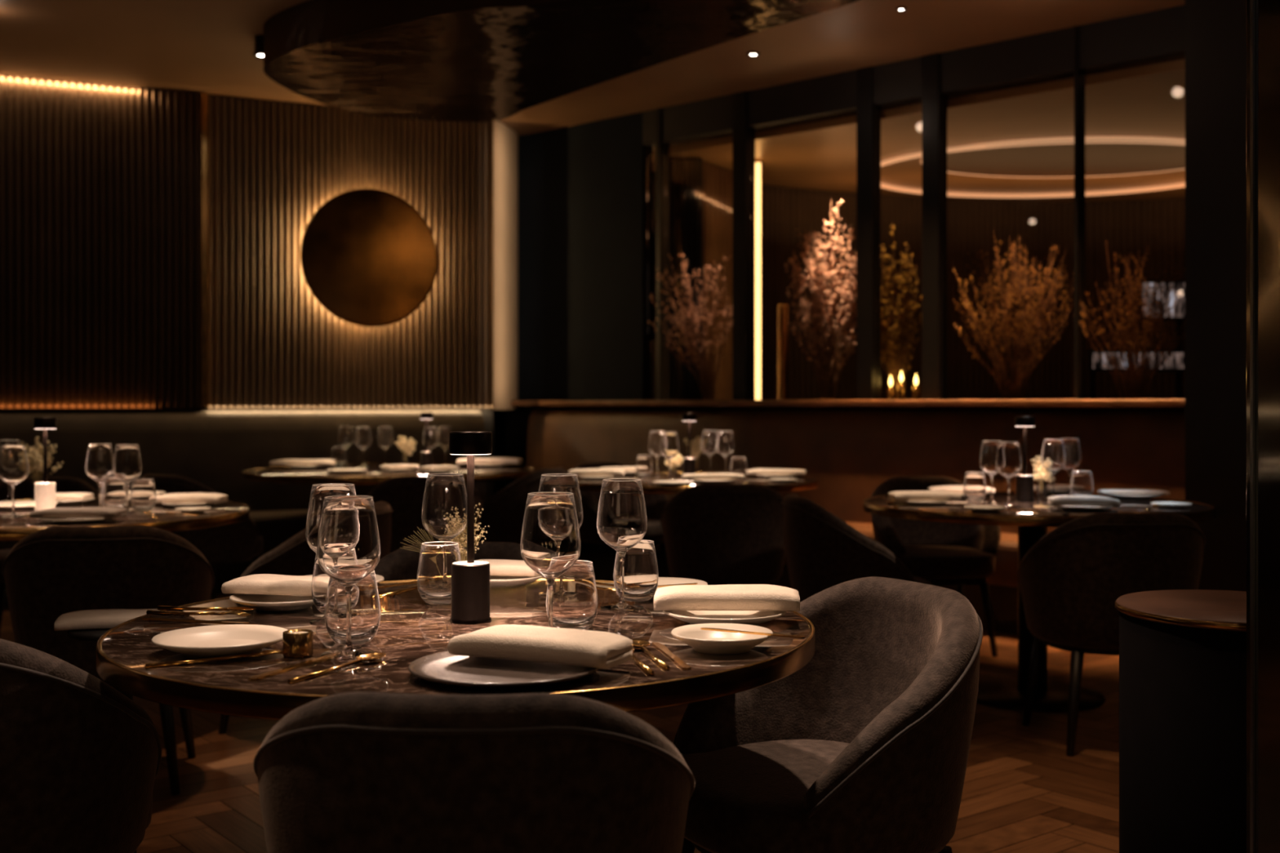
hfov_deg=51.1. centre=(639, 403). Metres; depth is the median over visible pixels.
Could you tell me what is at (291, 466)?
plate
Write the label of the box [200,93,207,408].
trim
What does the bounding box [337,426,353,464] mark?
wine glass
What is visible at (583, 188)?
wall
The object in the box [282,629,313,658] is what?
votive holder
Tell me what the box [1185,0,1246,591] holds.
pillar
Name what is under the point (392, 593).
spoon
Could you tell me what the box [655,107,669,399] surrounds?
trim
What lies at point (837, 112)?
window
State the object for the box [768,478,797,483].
plate
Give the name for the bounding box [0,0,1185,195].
ceiling
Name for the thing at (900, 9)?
recessed light
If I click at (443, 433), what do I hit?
bowl
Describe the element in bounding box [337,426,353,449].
bowl
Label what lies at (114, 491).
tumbler
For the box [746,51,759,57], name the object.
recessed light
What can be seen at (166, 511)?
knife
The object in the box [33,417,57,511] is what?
table lamp
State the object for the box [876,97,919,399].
window
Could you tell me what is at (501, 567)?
napkin
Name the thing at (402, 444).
bud vase
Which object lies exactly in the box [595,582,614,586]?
knife
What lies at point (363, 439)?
bowl
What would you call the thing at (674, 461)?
bud vase
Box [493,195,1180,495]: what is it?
wall
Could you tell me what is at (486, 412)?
wall
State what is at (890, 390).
candle
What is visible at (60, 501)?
plate
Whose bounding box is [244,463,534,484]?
round table
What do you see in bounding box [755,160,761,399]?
light strip
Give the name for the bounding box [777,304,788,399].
column
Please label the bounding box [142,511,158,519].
fork
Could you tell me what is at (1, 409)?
trim
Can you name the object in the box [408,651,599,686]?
plate
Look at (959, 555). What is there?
tub chair
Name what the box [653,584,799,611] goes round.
napkin
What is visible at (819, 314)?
bouquet
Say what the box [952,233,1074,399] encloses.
bouquet
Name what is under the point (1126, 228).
wall
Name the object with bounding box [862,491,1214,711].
round table
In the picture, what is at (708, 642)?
plate
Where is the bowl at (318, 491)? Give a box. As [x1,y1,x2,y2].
[305,484,355,553]
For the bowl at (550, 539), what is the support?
on the wine glass at (550, 539)
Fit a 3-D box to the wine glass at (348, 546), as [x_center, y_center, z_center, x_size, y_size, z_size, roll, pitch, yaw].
[-0.442,0.261,2.030,0.095,0.239,0.095,0,0,0]
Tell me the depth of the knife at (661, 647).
2.00 m
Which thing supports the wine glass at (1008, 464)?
on the round table at (1010, 694)
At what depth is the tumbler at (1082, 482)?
5.27 m
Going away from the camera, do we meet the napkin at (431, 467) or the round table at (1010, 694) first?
the round table at (1010, 694)
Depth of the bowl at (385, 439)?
8.17 m
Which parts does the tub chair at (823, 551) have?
seat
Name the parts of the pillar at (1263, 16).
steel trim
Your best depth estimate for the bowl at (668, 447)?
6.66 m
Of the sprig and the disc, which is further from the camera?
the disc
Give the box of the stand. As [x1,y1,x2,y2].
[1114,589,1246,852]
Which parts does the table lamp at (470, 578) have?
lamp shade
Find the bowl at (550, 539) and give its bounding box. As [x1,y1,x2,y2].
[520,493,580,585]
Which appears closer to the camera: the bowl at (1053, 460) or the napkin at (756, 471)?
the bowl at (1053, 460)
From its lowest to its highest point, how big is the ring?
0.034 m
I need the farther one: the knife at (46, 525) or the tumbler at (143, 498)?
the tumbler at (143, 498)
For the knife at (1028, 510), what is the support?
on the round table at (1010, 694)
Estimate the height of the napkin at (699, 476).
0.027 m
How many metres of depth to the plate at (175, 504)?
4.90 m
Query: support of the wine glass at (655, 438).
on the round table at (803, 483)
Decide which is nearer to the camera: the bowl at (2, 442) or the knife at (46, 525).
the knife at (46, 525)
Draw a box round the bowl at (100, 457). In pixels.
[85,444,113,484]
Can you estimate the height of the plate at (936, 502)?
0.018 m
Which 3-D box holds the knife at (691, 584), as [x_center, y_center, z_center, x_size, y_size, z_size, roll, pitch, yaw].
[0.042,0.365,2.678,0.170,0.002,0.012,0,0,-26]
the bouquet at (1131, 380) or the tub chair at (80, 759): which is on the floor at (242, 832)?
the tub chair at (80, 759)
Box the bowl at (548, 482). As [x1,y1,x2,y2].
[538,474,582,528]
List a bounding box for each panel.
[0,73,200,408]
[207,95,493,408]
[1137,280,1185,399]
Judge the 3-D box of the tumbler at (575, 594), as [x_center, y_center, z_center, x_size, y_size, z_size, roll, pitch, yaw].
[-0.114,0.323,2.245,0.088,0.114,0.088,0,0,0]
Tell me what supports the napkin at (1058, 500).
on the plate at (1066, 508)
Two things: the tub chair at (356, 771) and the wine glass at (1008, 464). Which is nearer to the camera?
the tub chair at (356, 771)
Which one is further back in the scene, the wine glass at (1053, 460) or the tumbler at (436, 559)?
the wine glass at (1053, 460)
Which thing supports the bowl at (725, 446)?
on the wine glass at (725, 446)
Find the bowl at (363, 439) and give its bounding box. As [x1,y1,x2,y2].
[355,427,371,450]
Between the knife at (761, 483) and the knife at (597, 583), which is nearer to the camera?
the knife at (597, 583)
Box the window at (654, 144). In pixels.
[647,143,655,399]
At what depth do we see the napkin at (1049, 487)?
5.60 m
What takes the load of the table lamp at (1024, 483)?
on the round table at (1010, 694)
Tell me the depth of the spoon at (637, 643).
2.03 m
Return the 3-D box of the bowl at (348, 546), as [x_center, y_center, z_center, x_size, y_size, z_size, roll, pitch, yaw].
[-0.442,0.214,2.030,0.095,0.144,0.095,0,0,0]
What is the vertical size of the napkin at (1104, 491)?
0.017 m
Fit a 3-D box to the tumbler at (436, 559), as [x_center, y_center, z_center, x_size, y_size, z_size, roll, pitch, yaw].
[-0.382,0.323,2.554,0.088,0.114,0.088,0,0,0]
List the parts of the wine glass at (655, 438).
stem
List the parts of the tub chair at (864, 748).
leg, seat, seat, leg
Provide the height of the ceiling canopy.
0.219 m
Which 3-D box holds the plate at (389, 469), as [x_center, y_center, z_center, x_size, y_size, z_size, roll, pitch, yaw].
[-1.357,0.372,7.559,0.200,0.018,0.200,0,0,0]
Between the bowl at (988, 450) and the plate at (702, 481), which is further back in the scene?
the plate at (702, 481)
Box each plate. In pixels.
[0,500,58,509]
[39,517,112,524]
[55,497,94,504]
[151,624,287,658]
[161,502,215,507]
[175,506,211,514]
[229,594,314,610]
[282,465,323,468]
[309,574,384,582]
[326,468,366,473]
[382,468,417,471]
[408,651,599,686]
[422,469,457,472]
[474,464,507,466]
[489,575,542,588]
[577,475,616,479]
[624,471,635,474]
[652,480,694,485]
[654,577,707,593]
[662,610,786,626]
[671,622,773,654]
[690,479,737,483]
[755,474,797,477]
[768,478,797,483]
[899,500,951,505]
[963,505,1007,512]
[1034,489,1071,494]
[1050,505,1116,511]
[1108,493,1162,498]
[1151,502,1191,508]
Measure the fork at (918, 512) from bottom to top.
0.013 m
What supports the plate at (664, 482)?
on the round table at (803, 483)
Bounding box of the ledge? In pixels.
[511,399,1185,407]
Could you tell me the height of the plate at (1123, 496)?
0.018 m
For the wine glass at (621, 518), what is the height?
0.239 m
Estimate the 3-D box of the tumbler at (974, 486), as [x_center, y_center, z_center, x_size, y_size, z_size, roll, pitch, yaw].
[1.300,0.323,5.194,0.088,0.114,0.088,0,0,0]
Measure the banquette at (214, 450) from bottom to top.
1.085 m
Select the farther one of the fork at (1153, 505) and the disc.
the disc
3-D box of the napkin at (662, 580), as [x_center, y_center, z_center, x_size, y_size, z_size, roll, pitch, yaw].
[0.045,0.374,2.736,0.188,0.014,0.188,0,0,0]
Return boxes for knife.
[46,524,70,526]
[142,617,249,624]
[164,511,198,515]
[248,653,336,680]
[377,580,417,588]
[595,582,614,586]
[652,642,691,670]
[657,582,697,586]
[700,627,804,639]
[760,483,797,485]
[919,508,974,511]
[1022,508,1039,514]
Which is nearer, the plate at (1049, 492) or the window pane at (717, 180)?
the plate at (1049, 492)
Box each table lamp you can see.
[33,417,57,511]
[420,412,433,466]
[448,431,492,623]
[682,413,696,474]
[1014,416,1034,502]
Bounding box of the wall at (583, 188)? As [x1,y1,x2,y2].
[505,111,1185,487]
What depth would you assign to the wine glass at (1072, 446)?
5.46 m
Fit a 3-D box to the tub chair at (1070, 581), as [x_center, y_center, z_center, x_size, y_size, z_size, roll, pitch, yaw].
[1.571,0.738,4.490,0.593,0.784,0.573,0,0,-3]
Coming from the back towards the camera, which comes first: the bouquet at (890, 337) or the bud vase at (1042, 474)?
the bouquet at (890, 337)
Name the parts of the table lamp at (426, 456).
lamp shade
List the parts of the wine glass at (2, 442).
stem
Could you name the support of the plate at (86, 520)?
on the round table at (11, 529)
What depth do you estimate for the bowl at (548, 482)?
2.64 m
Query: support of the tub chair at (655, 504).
on the floor at (242, 832)
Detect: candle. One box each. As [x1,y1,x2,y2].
[886,375,894,399]
[897,370,905,399]
[911,373,919,399]
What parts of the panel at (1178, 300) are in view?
post, light panel, post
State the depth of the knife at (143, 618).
2.33 m
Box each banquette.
[0,410,486,607]
[525,406,1185,635]
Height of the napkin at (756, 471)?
0.026 m
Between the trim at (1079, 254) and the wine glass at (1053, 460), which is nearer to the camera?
the wine glass at (1053, 460)
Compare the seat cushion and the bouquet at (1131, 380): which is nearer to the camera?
the seat cushion
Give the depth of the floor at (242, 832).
4.05 m
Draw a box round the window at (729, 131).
[665,130,730,399]
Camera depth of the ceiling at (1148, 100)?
8.28 m
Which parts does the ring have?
plate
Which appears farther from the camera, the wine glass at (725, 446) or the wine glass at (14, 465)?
the wine glass at (725, 446)
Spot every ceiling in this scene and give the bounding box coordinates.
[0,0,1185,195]
[669,58,1185,201]
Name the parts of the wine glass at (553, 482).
stem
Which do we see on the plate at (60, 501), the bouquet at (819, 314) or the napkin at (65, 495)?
the napkin at (65, 495)
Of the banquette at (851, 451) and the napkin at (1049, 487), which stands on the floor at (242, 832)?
the banquette at (851, 451)
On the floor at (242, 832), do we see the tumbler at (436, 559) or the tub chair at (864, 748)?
the tub chair at (864, 748)
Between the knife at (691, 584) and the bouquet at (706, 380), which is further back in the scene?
the bouquet at (706, 380)
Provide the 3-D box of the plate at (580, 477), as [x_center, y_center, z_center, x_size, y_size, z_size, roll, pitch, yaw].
[-0.219,0.372,6.756,0.220,0.018,0.220,0,0,0]
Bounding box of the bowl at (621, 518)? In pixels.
[596,479,647,557]
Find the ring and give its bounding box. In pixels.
[880,136,1185,198]
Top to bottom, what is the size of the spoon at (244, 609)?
0.012 m
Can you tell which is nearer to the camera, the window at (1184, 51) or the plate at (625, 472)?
the window at (1184, 51)
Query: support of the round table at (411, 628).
on the floor at (242, 832)
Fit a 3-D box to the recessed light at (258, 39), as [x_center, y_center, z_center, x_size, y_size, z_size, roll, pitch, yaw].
[-1.999,-1.897,7.109,0.112,0.104,0.112,0,0,0]
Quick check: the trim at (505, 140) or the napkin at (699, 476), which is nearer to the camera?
the napkin at (699, 476)
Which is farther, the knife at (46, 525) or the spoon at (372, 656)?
the knife at (46, 525)
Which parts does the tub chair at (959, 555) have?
backrest, seat, seat, leg, leg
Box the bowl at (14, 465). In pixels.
[0,445,28,488]
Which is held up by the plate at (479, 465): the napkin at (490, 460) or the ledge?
the napkin at (490, 460)
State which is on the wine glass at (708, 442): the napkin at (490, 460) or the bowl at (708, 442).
the bowl at (708, 442)
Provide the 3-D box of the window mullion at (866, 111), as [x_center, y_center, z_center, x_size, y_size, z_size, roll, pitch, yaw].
[1.330,-0.968,7.777,0.104,1.958,0.095,0,0,42]
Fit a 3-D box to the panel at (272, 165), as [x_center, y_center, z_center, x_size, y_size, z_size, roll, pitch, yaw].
[-1.866,-0.957,8.817,1.906,1.965,0.029,0,0,-26]
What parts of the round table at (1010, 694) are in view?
plate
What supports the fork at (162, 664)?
on the round table at (411, 628)
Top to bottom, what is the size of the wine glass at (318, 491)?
0.239 m
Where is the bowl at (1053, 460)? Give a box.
[1040,439,1066,475]
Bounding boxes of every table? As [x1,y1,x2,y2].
[0,497,248,541]
[96,577,814,720]
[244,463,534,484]
[577,471,818,493]
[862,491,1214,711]
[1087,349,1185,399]
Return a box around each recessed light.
[253,34,263,59]
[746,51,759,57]
[896,6,906,12]
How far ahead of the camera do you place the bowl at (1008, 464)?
4.92 m
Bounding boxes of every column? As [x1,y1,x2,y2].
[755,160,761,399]
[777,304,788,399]
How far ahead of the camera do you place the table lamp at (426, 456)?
7.76 m
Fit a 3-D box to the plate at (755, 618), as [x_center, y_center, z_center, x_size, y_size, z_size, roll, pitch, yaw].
[0.146,0.368,2.314,0.214,0.026,0.214,0,0,0]
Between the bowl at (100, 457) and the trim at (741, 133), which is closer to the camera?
the bowl at (100, 457)
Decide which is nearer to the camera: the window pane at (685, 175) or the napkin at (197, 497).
the napkin at (197, 497)
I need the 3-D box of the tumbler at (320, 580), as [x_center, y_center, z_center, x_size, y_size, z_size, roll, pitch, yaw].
[-0.553,0.323,2.432,0.088,0.114,0.088,0,0,0]
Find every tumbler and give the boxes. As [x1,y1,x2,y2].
[101,477,126,508]
[129,479,156,511]
[311,553,329,613]
[324,570,380,644]
[331,447,346,466]
[417,541,461,604]
[546,560,598,630]
[613,539,658,601]
[635,454,652,477]
[729,457,747,478]
[963,471,986,502]
[1070,471,1093,495]
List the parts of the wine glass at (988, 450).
stem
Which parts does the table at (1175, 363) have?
post, light panel, post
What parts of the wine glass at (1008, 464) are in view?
stem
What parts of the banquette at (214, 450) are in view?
backrest, seat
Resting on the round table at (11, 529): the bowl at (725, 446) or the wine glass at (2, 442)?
the wine glass at (2, 442)
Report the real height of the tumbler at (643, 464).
0.114 m
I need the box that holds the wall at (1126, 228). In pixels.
[702,160,1185,399]
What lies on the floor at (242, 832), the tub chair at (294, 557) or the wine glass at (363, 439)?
the tub chair at (294, 557)
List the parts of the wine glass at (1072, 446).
stem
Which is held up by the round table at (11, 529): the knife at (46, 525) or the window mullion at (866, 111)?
the knife at (46, 525)
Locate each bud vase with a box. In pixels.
[20,435,63,498]
[394,435,416,464]
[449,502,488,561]
[664,453,683,474]
[683,435,703,471]
[1031,455,1055,497]
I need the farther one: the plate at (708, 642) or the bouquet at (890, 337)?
the bouquet at (890, 337)
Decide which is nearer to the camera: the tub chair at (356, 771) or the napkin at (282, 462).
the tub chair at (356, 771)
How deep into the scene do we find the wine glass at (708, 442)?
7.04 m
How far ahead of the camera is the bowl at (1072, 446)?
5.45 m
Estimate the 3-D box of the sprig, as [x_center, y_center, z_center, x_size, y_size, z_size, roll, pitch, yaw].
[-0.450,0.316,2.775,0.097,0.129,0.017,0,0,3]
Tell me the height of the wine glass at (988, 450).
0.239 m
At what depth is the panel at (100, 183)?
8.09 m
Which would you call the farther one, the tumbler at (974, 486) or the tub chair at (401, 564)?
the tumbler at (974, 486)
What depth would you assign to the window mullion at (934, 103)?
7.45 m
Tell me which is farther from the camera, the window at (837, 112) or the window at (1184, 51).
the window at (837, 112)
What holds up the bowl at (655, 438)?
on the wine glass at (655, 438)
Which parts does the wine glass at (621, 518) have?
stem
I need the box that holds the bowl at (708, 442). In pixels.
[701,431,717,457]
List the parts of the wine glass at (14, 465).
stem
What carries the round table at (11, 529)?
on the floor at (242, 832)
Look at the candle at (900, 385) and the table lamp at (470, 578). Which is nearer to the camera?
the table lamp at (470, 578)
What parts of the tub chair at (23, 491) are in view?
seat, leg, seat, backrest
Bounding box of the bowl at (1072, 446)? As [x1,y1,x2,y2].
[1060,438,1081,473]
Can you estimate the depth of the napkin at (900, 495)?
5.01 m
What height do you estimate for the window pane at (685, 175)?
2.770 m
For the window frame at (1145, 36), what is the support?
attached to the wall at (583, 188)
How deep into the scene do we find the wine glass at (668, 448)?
6.66 m
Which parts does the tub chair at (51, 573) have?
backrest, leg, leg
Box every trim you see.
[0,408,201,411]
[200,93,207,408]
[493,120,518,409]
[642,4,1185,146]
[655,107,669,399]
[732,90,755,399]
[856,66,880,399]
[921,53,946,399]
[1074,25,1084,399]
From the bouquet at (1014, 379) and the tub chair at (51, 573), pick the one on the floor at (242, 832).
the tub chair at (51, 573)
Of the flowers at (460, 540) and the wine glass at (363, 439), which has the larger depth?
the wine glass at (363, 439)
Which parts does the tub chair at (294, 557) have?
leg, backrest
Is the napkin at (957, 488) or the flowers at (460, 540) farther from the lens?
the napkin at (957, 488)
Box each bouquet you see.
[647,252,732,399]
[784,199,856,399]
[880,225,921,399]
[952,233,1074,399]
[1073,241,1185,399]
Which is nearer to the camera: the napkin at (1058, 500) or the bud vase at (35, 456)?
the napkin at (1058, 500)
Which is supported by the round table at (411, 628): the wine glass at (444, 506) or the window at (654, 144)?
the wine glass at (444, 506)
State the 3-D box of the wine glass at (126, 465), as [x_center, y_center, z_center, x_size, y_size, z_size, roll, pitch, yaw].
[-1.774,0.261,4.627,0.095,0.239,0.095,0,0,0]
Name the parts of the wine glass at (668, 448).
stem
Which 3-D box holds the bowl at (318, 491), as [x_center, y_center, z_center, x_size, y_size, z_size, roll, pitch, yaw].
[-0.537,0.214,2.342,0.095,0.144,0.095,0,0,0]
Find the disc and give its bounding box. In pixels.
[300,188,437,327]
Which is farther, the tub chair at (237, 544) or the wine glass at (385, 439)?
the wine glass at (385, 439)
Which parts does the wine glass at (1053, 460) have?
stem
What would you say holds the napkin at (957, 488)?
on the plate
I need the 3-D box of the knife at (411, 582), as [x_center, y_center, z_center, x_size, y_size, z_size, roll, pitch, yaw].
[-0.504,0.379,2.806,0.015,0.003,0.212,0,0,36]
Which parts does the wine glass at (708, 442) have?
stem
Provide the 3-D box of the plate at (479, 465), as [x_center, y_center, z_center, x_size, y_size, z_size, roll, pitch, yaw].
[-0.911,0.372,8.122,0.240,0.018,0.240,0,0,0]
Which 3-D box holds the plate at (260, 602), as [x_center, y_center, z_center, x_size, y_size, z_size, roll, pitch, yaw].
[-0.671,0.370,2.511,0.192,0.022,0.192,0,0,0]
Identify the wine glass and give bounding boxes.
[0,440,20,502]
[0,445,28,517]
[85,444,113,506]
[112,444,142,515]
[305,483,355,625]
[316,495,380,659]
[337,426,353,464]
[355,426,371,466]
[377,426,393,466]
[421,473,466,542]
[422,426,438,451]
[438,426,452,465]
[520,492,580,627]
[538,473,582,596]
[596,478,647,611]
[648,431,665,477]
[659,431,679,479]
[701,430,717,473]
[715,431,734,473]
[979,440,1003,503]
[995,441,1022,507]
[1040,439,1066,499]
[1060,438,1081,495]
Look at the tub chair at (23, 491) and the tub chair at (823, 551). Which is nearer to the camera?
the tub chair at (823, 551)
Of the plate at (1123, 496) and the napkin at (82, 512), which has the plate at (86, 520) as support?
the napkin at (82, 512)
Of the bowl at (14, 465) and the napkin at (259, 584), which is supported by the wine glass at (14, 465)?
the bowl at (14, 465)
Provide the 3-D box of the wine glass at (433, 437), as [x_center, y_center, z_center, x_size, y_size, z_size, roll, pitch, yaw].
[-1.271,0.261,8.122,0.095,0.239,0.095,0,0,0]
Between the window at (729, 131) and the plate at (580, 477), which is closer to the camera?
the plate at (580, 477)
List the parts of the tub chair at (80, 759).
seat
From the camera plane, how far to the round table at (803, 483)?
6.45 m
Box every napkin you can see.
[30,506,127,518]
[55,492,93,499]
[128,490,165,497]
[155,492,227,502]
[221,573,312,595]
[270,458,335,465]
[380,464,418,468]
[419,465,459,470]
[447,624,632,669]
[456,457,522,464]
[475,559,540,576]
[568,468,624,476]
[599,466,635,471]
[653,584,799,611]
[681,473,744,479]
[747,468,805,474]
[888,490,960,501]
[927,484,995,493]
[1033,484,1071,490]
[1048,495,1120,506]
[1097,488,1169,494]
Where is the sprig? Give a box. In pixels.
[400,526,434,552]
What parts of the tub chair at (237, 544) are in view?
backrest, leg, seat, seat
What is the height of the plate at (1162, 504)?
0.018 m
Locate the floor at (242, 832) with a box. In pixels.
[0,593,1119,852]
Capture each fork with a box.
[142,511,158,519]
[145,649,286,668]
[146,609,251,617]
[595,586,616,591]
[631,648,654,675]
[917,511,974,514]
[1144,504,1158,511]
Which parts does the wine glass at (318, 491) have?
stem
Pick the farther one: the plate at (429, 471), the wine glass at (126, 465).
the plate at (429, 471)
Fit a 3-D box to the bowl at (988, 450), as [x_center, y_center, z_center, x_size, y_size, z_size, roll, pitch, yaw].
[1.349,0.214,5.124,0.095,0.144,0.095,0,0,0]
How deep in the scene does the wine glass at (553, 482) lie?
2.64 m
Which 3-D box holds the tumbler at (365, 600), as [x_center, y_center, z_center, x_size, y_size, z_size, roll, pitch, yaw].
[-0.457,0.323,2.127,0.088,0.114,0.088,0,0,0]
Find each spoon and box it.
[157,605,255,612]
[287,652,386,684]
[378,586,417,598]
[631,639,670,671]
[884,502,898,508]
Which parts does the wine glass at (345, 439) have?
stem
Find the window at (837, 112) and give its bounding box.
[751,111,839,399]
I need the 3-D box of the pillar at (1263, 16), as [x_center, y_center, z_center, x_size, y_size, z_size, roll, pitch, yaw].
[1.299,-0.408,1.825,0.704,3.079,0.550,0,0,0]
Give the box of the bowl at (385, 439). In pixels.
[377,426,393,450]
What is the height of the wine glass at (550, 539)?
0.239 m
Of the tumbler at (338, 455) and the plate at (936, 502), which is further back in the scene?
the tumbler at (338, 455)
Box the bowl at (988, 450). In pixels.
[979,440,1001,478]
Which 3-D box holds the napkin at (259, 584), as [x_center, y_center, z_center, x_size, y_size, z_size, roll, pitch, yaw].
[-0.671,0.344,2.538,0.221,0.028,0.104,0,0,8]
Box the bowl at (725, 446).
[715,431,734,458]
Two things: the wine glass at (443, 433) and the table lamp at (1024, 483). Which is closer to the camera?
the table lamp at (1024, 483)
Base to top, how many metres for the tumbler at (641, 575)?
0.114 m
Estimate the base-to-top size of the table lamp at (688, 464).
0.332 m
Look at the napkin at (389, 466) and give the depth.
7.50 m
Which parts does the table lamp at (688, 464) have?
lamp shade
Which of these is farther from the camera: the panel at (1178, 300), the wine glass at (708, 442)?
the panel at (1178, 300)
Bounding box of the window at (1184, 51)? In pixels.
[1081,51,1184,398]
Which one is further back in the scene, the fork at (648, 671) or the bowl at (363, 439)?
the bowl at (363, 439)
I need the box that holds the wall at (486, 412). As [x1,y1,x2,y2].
[201,94,493,498]
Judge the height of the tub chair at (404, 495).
0.784 m
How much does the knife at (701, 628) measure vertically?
0.002 m
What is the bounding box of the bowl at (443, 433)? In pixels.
[438,426,451,449]
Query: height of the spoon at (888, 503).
0.012 m
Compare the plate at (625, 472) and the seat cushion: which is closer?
the seat cushion
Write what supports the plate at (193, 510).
on the round table at (11, 529)
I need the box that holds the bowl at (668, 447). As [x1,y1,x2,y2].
[659,431,679,461]
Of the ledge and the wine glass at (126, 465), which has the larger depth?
the ledge
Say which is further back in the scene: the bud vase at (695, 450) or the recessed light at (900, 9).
the bud vase at (695, 450)
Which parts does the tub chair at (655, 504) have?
leg, leg, backrest, seat, seat, leg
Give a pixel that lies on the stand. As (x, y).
(1183, 652)
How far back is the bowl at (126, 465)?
4.59 m
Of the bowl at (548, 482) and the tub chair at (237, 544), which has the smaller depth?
the bowl at (548, 482)
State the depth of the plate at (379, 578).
2.83 m
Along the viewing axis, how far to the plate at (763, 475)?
6.88 m
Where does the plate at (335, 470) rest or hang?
on the round table at (374, 474)
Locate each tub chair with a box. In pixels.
[0,477,98,634]
[0,639,161,852]
[1,525,214,795]
[141,473,263,599]
[218,501,392,734]
[253,691,694,852]
[368,475,483,552]
[373,542,543,581]
[476,466,567,544]
[573,462,671,580]
[660,484,785,585]
[672,576,982,852]
[781,493,933,602]
[870,475,1000,657]
[1017,512,1205,756]
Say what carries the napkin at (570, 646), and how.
on the plate at (446, 668)
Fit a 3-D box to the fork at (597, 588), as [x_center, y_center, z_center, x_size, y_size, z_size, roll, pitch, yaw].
[-0.067,0.377,2.711,0.023,0.013,0.205,0,0,-38]
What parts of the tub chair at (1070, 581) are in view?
leg, leg, seat, backrest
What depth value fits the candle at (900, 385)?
7.74 m
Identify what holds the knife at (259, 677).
on the round table at (411, 628)
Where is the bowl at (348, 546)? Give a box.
[316,496,380,592]
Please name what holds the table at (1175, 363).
on the floor at (242, 832)
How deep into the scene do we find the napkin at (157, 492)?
5.25 m
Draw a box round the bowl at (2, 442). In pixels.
[0,440,20,452]
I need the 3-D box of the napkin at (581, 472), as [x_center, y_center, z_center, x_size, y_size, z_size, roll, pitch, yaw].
[-0.220,0.346,6.748,0.281,0.036,0.111,0,0,0]
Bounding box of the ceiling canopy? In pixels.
[263,0,858,121]
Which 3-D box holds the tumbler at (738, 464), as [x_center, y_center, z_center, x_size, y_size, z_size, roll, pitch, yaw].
[0.494,0.323,6.697,0.088,0.114,0.088,0,0,0]
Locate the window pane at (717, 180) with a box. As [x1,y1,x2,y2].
[702,160,732,399]
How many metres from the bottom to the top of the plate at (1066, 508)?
0.018 m
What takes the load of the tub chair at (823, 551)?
on the floor at (242, 832)
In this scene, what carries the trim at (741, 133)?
attached to the wall at (583, 188)
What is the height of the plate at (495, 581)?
0.024 m
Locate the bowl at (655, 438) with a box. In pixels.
[648,431,664,458]
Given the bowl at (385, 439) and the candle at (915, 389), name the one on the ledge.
the candle at (915, 389)
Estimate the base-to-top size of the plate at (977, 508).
0.018 m
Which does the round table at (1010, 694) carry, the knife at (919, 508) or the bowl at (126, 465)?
the knife at (919, 508)
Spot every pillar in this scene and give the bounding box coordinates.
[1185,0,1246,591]
[1246,0,1279,852]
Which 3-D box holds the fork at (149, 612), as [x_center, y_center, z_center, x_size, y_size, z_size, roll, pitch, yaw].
[-0.793,0.377,2.397,0.205,0.013,0.023,0,0,15]
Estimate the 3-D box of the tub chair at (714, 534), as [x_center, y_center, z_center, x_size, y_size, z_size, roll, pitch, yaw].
[0.385,0.738,6.010,0.593,0.784,0.573,0,0,0]
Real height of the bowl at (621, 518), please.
0.144 m
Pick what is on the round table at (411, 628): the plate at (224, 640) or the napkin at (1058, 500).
the plate at (224, 640)
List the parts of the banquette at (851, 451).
seat, backrest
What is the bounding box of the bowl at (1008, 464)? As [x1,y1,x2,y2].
[995,441,1022,480]
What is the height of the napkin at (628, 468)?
0.023 m
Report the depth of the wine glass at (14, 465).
4.49 m
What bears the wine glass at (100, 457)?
on the round table at (11, 529)
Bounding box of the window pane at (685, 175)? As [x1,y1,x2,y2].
[652,157,702,399]
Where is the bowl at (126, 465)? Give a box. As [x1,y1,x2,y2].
[112,444,142,486]
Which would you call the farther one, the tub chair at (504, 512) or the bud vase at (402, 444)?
the bud vase at (402, 444)

